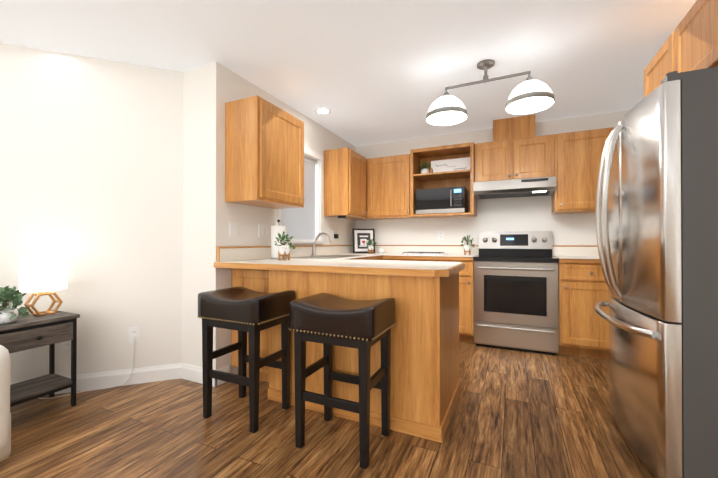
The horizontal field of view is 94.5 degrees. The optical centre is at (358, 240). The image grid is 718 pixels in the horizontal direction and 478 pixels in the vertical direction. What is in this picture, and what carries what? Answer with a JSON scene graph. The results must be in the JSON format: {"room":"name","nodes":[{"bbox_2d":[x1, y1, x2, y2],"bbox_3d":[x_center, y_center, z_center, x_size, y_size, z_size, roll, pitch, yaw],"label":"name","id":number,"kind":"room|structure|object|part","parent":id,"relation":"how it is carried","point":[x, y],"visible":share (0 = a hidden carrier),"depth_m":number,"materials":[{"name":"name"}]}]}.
{"room":"kitchen","nodes":[
{"label":"kitchen","id":0,"kind":"room"},
{"bbox_2d":[0,43,182,381],"bbox_3d":[-2.571,-0.133,2.280,2.652,2.440,0.106,0,0,-20],"label":"wall","id":1,"kind":"structure","parent":0,"point":[91,169],"depth_m":2.46,"materials":[{"name":"white paint"}]},
{"bbox_2d":[61,340,70,349],"bbox_3d":[-2.096,0.723,2.389,0.075,0.115,0.008,0,0,-20],"label":"outlet","id":2,"kind":"object","parent":1,"relation":"attached to","point":[65,345],"visible":0.42,"depth_m":2.38,"materials":[{"name":"white plastic"}]},
{"bbox_2d":[10,363,229,393],"bbox_3d":[-1.488,1.019,0.107,5.590,0.115,4.930,0,0,25],"label":"baseboard","id":3,"kind":"structure","parent":1,"relation":"attached to","point":[92,381],"depth_m":2.52,"materials":[{"name":"white wood"}]},
{"bbox_2d":[128,327,139,342],"bbox_3d":[-1.711,0.716,2.530,0.075,0.115,0.008,0,0,-20],"label":"outlet","id":4,"kind":"object","parent":1,"relation":"attached to","point":[134,331],"visible":0.94,"depth_m":2.53,"materials":[{"name":"white plastic"}]},
{"bbox_2d":[182,67,199,366],"bbox_3d":[-1.290,-0.130,2.678,0.190,2.440,0.150,0,0,25],"label":"wall","id":5,"kind":"structure","parent":0,"point":[191,194],"depth_m":2.61,"materials":[{"name":"white paint"}]},
{"bbox_2d":[199,62,355,374],"bbox_3d":[-0.608,-0.125,3.712,0.175,2.440,2.600,0,0,25],"label":"wall","id":6,"kind":"structure","parent":0,"point":[221,85],"depth_m":2.56,"materials":[{"name":"white paint"}]},
{"bbox_2d":[230,222,236,236],"bbox_3d":[-1.000,-0.091,2.648,0.010,0.115,0.075,0,0,25],"label":"light switch","id":7,"kind":"object","parent":6,"relation":"attached to","point":[233,229],"visible":1,"depth_m":2.64,"materials":[{"name":"white plastic"}]},
{"bbox_2d":[258,224,267,236],"bbox_3d":[-0.853,-0.089,2.966,0.010,0.115,0.120,0,0,25],"label":"light switch","id":8,"kind":"object","parent":6,"relation":"attached to","point":[262,230],"visible":1,"depth_m":2.95,"materials":[{"name":"white plastic"}]},
{"bbox_2d":[225,95,305,208],"bbox_3d":[-0.744,-0.685,2.770,0.371,0.770,0.600,0,0,25],"label":"upper cabinet","id":9,"kind":"object","parent":6,"relation":"attached to","point":[264,152],"visible":1,"depth_m":2.55,"materials":[{"name":"brown wood"}]},
{"bbox_2d":[276,147,323,244],"bbox_3d":[-0.668,-0.476,3.544,0.210,1.040,0.840,0,0,25],"label":"window","id":10,"kind":"structure","parent":6,"relation":"in","point":[319,191],"depth_m":3.84,"materials":[{"name":"white"}]},
{"bbox_2d":[282,156,316,239],"bbox_3d":[-0.644,-0.467,3.532,0.054,0.914,0.690,0,0,25],"label":"window blinds","id":11,"kind":"object","parent":10,"relation":"attached to","point":[299,223],"visible":0.52,"depth_m":3.67,"materials":[{"name":"white"}]},
{"bbox_2d":[324,147,367,218],"bbox_3d":[-0.144,-0.678,4.062,0.371,0.770,0.500,0,0,25],"label":"upper cabinet","id":12,"kind":"object","parent":6,"relation":"attached to","point":[345,181],"visible":0.96,"depth_m":3.86,"materials":[{"name":"brown wood"}]},
{"bbox_2d":[346,216,372,219],"bbox_3d":[0.007,-0.676,4.482,0.292,0.770,0.387,0,0,25],"label":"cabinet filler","id":13,"kind":"object","parent":6,"relation":"attached to","point":[365,218],"visible":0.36,"depth_m":4.44,"materials":[{"name":"brown wood"}]},
{"bbox_2d":[0,342,655,477],"bbox_3d":[-0.999,1.112,1.159,5.890,0.060,7.550,0,0,25],"label":"floor","id":14,"kind":"structure","parent":0,"point":[518,414],"depth_m":1.85,"materials":[{"name":"brown wood"}]},
{"bbox_2d":[0,345,10,461],"bbox_3d":[-2.215,0.593,1.345,0.850,0.980,0.920,0,0,25],"label":"armchair","id":15,"kind":"object","parent":14,"relation":"on","point":[5,432],"visible":1,"depth_m":1.55,"materials":[{"name":"beige fabric"}]},
{"bbox_2d":[0,310,79,406],"bbox_3d":[-2.079,0.786,2.075,0.346,0.600,0.424,0,0,25],"label":"side table","id":16,"kind":"object","parent":14,"relation":"on","point":[30,331],"visible":0.9,"depth_m":2.08,"materials":[{"name":"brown wood"}]},
{"bbox_2d":[0,286,28,323],"bbox_3d":[-2.096,0.375,1.956,0.203,0.220,0.222,0,0,25],"label":"potted plant","id":17,"kind":"object","parent":16,"relation":"on","point":[8,314],"visible":1,"depth_m":1.96,"materials":[{"name":"plant"}]},
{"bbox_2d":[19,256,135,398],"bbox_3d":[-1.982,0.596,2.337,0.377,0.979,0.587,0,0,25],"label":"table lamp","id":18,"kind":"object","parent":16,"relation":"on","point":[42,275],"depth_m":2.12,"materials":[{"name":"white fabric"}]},
{"bbox_3d":[-1.958,0.783,2.387,0.377,0.607,0.474,0,0,25],"label":"lamp cord","id":19,"kind":"part","parent":18,"relation":"part of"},
{"bbox_2d":[197,286,294,432],"bbox_3d":[-0.705,0.703,2.105,0.489,0.767,0.385,0,0,25],"label":"stool","id":20,"kind":"object","parent":14,"relation":"on","point":[242,311],"visible":0.88,"depth_m":2.01,"materials":[{"name":"black leather"}]},
{"bbox_3d":[-0.705,0.401,2.106,0.489,0.162,0.385,0,0,25],"label":"seat","id":21,"kind":"part","parent":20,"relation":"part of","materials":[{"name":"black leather"}]},
{"bbox_2d":[231,268,265,380],"bbox_3d":[-0.669,0.645,2.777,0.491,0.890,0.600,0,0,25],"label":"base cabinet","id":22,"kind":"object","parent":14,"relation":"on","point":[250,278],"depth_m":2.53,"materials":[{"name":"brown wood"}]},
{"bbox_2d":[289,293,396,468],"bbox_3d":[-0.081,0.702,1.810,0.489,0.767,0.385,0,0,25],"label":"stool","id":23,"kind":"object","parent":14,"relation":"on","point":[328,321],"visible":1,"depth_m":1.71,"materials":[{"name":"black leather"}]},
{"bbox_3d":[-0.081,0.399,1.811,0.489,0.162,0.385,0,0,25],"label":"seat","id":24,"kind":"part","parent":23,"relation":"part of","materials":[{"name":"black leather"}]},
{"bbox_2d":[266,272,461,442],"bbox_3d":[0.059,0.643,2.373,1.169,0.890,0.720,0,0,25],"label":"base cabinet","id":25,"kind":"object","parent":14,"relation":"on","point":[433,327],"depth_m":1.94,"materials":[{"name":"brown wood"}]},
{"bbox_2d":[214,252,473,279],"bbox_3d":[0.211,0.183,3.232,1.705,0.039,2.472,0,0,25],"label":"countertop","id":26,"kind":"structure","parent":25,"relation":"on","point":[387,263],"depth_m":2.31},
{"bbox_2d":[270,220,286,258],"bbox_3d":[-0.703,-0.013,2.907,0.150,0.346,0.150,0,0,25],"label":"paper towel","id":27,"kind":"object","parent":26,"relation":"on","point":[275,230],"visible":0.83,"depth_m":2.85,"materials":[{"name":"white paper"}]},
{"bbox_2d":[274,231,294,259],"bbox_3d":[-0.619,0.039,2.726,0.190,0.240,0.179,0,0,25],"label":"potted plant","id":28,"kind":"object","parent":26,"relation":"on","point":[284,250],"visible":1,"depth_m":2.70,"materials":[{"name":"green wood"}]},
{"bbox_2d":[286,232,365,258],"bbox_3d":[-0.306,0.037,3.351,0.470,0.252,0.800,0,0,25],"label":"sink","id":29,"kind":"object","parent":26,"relation":"in","point":[313,256],"depth_m":3.40,"materials":[{"name":"white ceramic"}]},
{"bbox_2d":[352,229,374,252],"bbox_3d":[0.064,0.001,4.462,0.300,0.330,0.060,0,0,-13],"label":"picture","id":30,"kind":"object","parent":26,"relation":"on","point":[361,237],"visible":0.83,"depth_m":4.45,"materials":[{"name":"black"}]},
{"bbox_2d":[364,239,377,253],"bbox_3d":[0.154,0.067,4.330,0.176,0.200,0.176,0,0,25],"label":"potted plant","id":31,"kind":"object","parent":26,"relation":"on","point":[371,246],"visible":0.98,"depth_m":4.30,"materials":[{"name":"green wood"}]},
{"bbox_2d":[378,248,383,253],"bbox_3d":[0.285,0.127,4.277,0.084,0.080,0.083,0,0,25],"label":"sugar bowl","id":32,"kind":"object","parent":26,"relation":"on","point":[380,250],"visible":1,"depth_m":4.25,"materials":[{"name":"white ceramic"}]},
{"bbox_2d":[398,252,448,255],"bbox_3d":[0.769,0.150,3.954,0.530,0.031,0.360,0,0,25],"label":"board","id":33,"kind":"object","parent":26,"relation":"on","point":[425,253],"visible":1,"depth_m":3.86,"materials":[{"name":"stone"}]},
{"bbox_2d":[461,235,474,254],"bbox_3d":[1.256,0.046,3.852,0.165,0.238,0.192,0,0,25],"label":"potted plant","id":34,"kind":"object","parent":26,"relation":"on","point":[467,248],"visible":1,"depth_m":3.84,"materials":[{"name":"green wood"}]},
{"bbox_2d":[462,264,473,342],"bbox_3d":[1.082,0.651,3.846,0.524,0.890,0.621,0,0,25],"label":"base cabinet","id":35,"kind":"object","parent":14,"relation":"on","point":[467,273],"depth_m":3.48,"materials":[{"name":"brown wood"}]},
{"bbox_2d":[473,231,558,354],"bbox_3d":[1.650,0.493,3.533,0.764,1.203,0.706,0,0,25],"label":"stove","id":36,"kind":"object","parent":14,"relation":"on","point":[516,298],"visible":1,"depth_m":3.30,"materials":[{"name":"silver metal"}]},
{"bbox_2d":[558,260,608,359],"bbox_3d":[2.245,0.648,3.306,0.500,0.890,0.621,0,0,25],"label":"base cabinet","id":37,"kind":"object","parent":14,"relation":"on","point":[581,283],"depth_m":3.06,"materials":[{"name":"brown wood"}]},
{"bbox_2d":[554,256,599,259],"bbox_3d":[2.469,0.183,3.199,1.002,0.039,0.631,0,0,25],"label":"countertop","id":38,"kind":"structure","parent":37,"relation":"on","point":[560,257],"depth_m":3.23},
{"bbox_2d":[594,66,717,477],"bbox_3d":[1.757,0.187,1.671,0.916,1.795,0.910,0,0,25],"label":"fridge","id":39,"kind":"object","parent":14,"relation":"on","point":[656,211],"visible":1,"depth_m":1.39,"materials":[{"name":"grey metal"}]},
{"bbox_2d":[0,0,696,146],"bbox_3d":[-0.999,-1.398,1.172,5.890,0.080,7.550,0,0,25],"label":"ceiling","id":40,"kind":"structure","parent":0,"point":[368,72],"depth_m":2.31,"materials":[{"name":"white paint"}]},
{"bbox_2d":[315,108,330,113],"bbox_3d":[-0.372,-1.342,3.438,0.170,0.003,0.170,0,0,25],"label":"recessed light","id":41,"kind":"object","parent":40,"relation":"in","point":[323,110],"visible":1,"depth_m":3.42,"materials":[{"name":"white"}]},
{"bbox_2d":[426,59,554,125],"bbox_3d":[0.968,-1.164,2.535,0.912,0.375,0.322,0,0,25],"label":"pendant light","id":42,"kind":"object","parent":40,"relation":"hanging from","point":[529,95],"visible":1,"depth_m":2.50,"materials":[{"name":"white glass"}]},
{"bbox_2d":[356,110,629,245],"bbox_3d":[1.540,-0.123,4.066,3.425,2.440,0.150,0,0,25],"label":"wall","id":43,"kind":"structure","parent":0,"point":[516,214],"depth_m":3.97,"materials":[{"name":"white paint"}]},
{"bbox_2d":[366,154,416,219],"bbox_3d":[0.421,-0.677,4.299,0.612,0.770,0.371,0,0,25],"label":"upper cabinet","id":44,"kind":"object","parent":43,"relation":"attached to","point":[387,187],"visible":0.85,"depth_m":4.16,"materials":[{"name":"brown wood"}]},
{"bbox_2d":[438,231,443,239],"bbox_3d":[1.037,-0.072,4.212,0.075,0.115,0.008,0,0,25],"label":"electrical outlet","id":45,"kind":"object","parent":43,"relation":"attached to","point":[440,235],"visible":1,"depth_m":4.21,"materials":[{"name":"white plastic"}]},
{"bbox_2d":[410,142,476,217],"bbox_3d":[1.025,-0.694,4.009,0.722,0.800,0.389,0,0,25],"label":"open shelf unit","id":46,"kind":"object","parent":43,"relation":"attached to","point":[446,179],"visible":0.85,"depth_m":4.00,"materials":[{"name":"brown wood"}]},
{"bbox_2d":[419,162,430,173],"bbox_3d":[0.807,-0.886,4.087,0.168,0.184,0.150,0,0,25],"label":"potted plant","id":47,"kind":"object","parent":46,"relation":"on","point":[424,170],"visible":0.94,"depth_m":4.06,"materials":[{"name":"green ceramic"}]},
{"bbox_2d":[416,186,467,213],"bbox_3d":[1.001,-0.464,4.004,0.560,0.300,0.365,0,0,25],"label":"microwave","id":48,"kind":"object","parent":46,"relation":"in","point":[442,200],"visible":0.94,"depth_m":3.86,"materials":[{"name":"black"}]},
{"bbox_2d":[431,157,469,172],"bbox_3d":[1.111,-0.889,4.006,0.480,0.190,0.024,0,0,25],"label":"sign","id":49,"kind":"object","parent":46,"relation":"on","point":[456,164],"visible":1,"depth_m":4.00,"materials":[{"name":"white paper"}]},
{"bbox_2d":[493,114,535,140],"bbox_3d":[1.741,-1.220,3.739,0.420,0.248,0.280,0,0,25],"label":"chase","id":50,"kind":"object","parent":43,"relation":"attached to","point":[514,128],"visible":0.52,"depth_m":3.61,"materials":[{"name":"brown wood"}]},
{"bbox_2d":[475,134,553,181],"bbox_3d":[1.712,-0.865,3.701,0.778,0.460,0.371,0,0,25],"label":"upper cabinet","id":51,"kind":"object","parent":43,"relation":"attached to","point":[524,158],"visible":0.9,"depth_m":3.55,"materials":[{"name":"brown wood"}]},
{"bbox_2d":[473,176,555,198],"bbox_3d":[1.687,-0.566,3.643,0.776,0.134,0.491,0,0,25],"label":"range hood","id":52,"kind":"object","parent":51,"relation":"attached to","point":[532,187],"visible":1,"depth_m":3.46,"materials":[{"name":"silver metal"}]},
{"bbox_2d":[551,127,613,213],"bbox_3d":[2.340,-0.697,3.409,0.600,0.800,0.371,0,0,25],"label":"upper cabinet","id":53,"kind":"object","parent":43,"relation":"attached to","point":[577,156],"visible":0.69,"depth_m":3.32,"materials":[{"name":"brown wood"}]},
{"bbox_3d":[1.636,-0.144,0.026,0.150,2.440,7.400,0,0,25],"label":"wall","id":54,"kind":"structure","parent":0,"visible":0},
{"bbox_2d":[644,0,717,97],"bbox_3d":[1.913,-0.916,1.604,0.669,0.400,0.910,0,0,25],"label":"upper cabinet","id":55,"kind":"object","parent":54,"relation":"attached to","point":[690,43],"visible":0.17,"depth_m":1.57,"materials":[{"name":"brown wood"}]}
]}

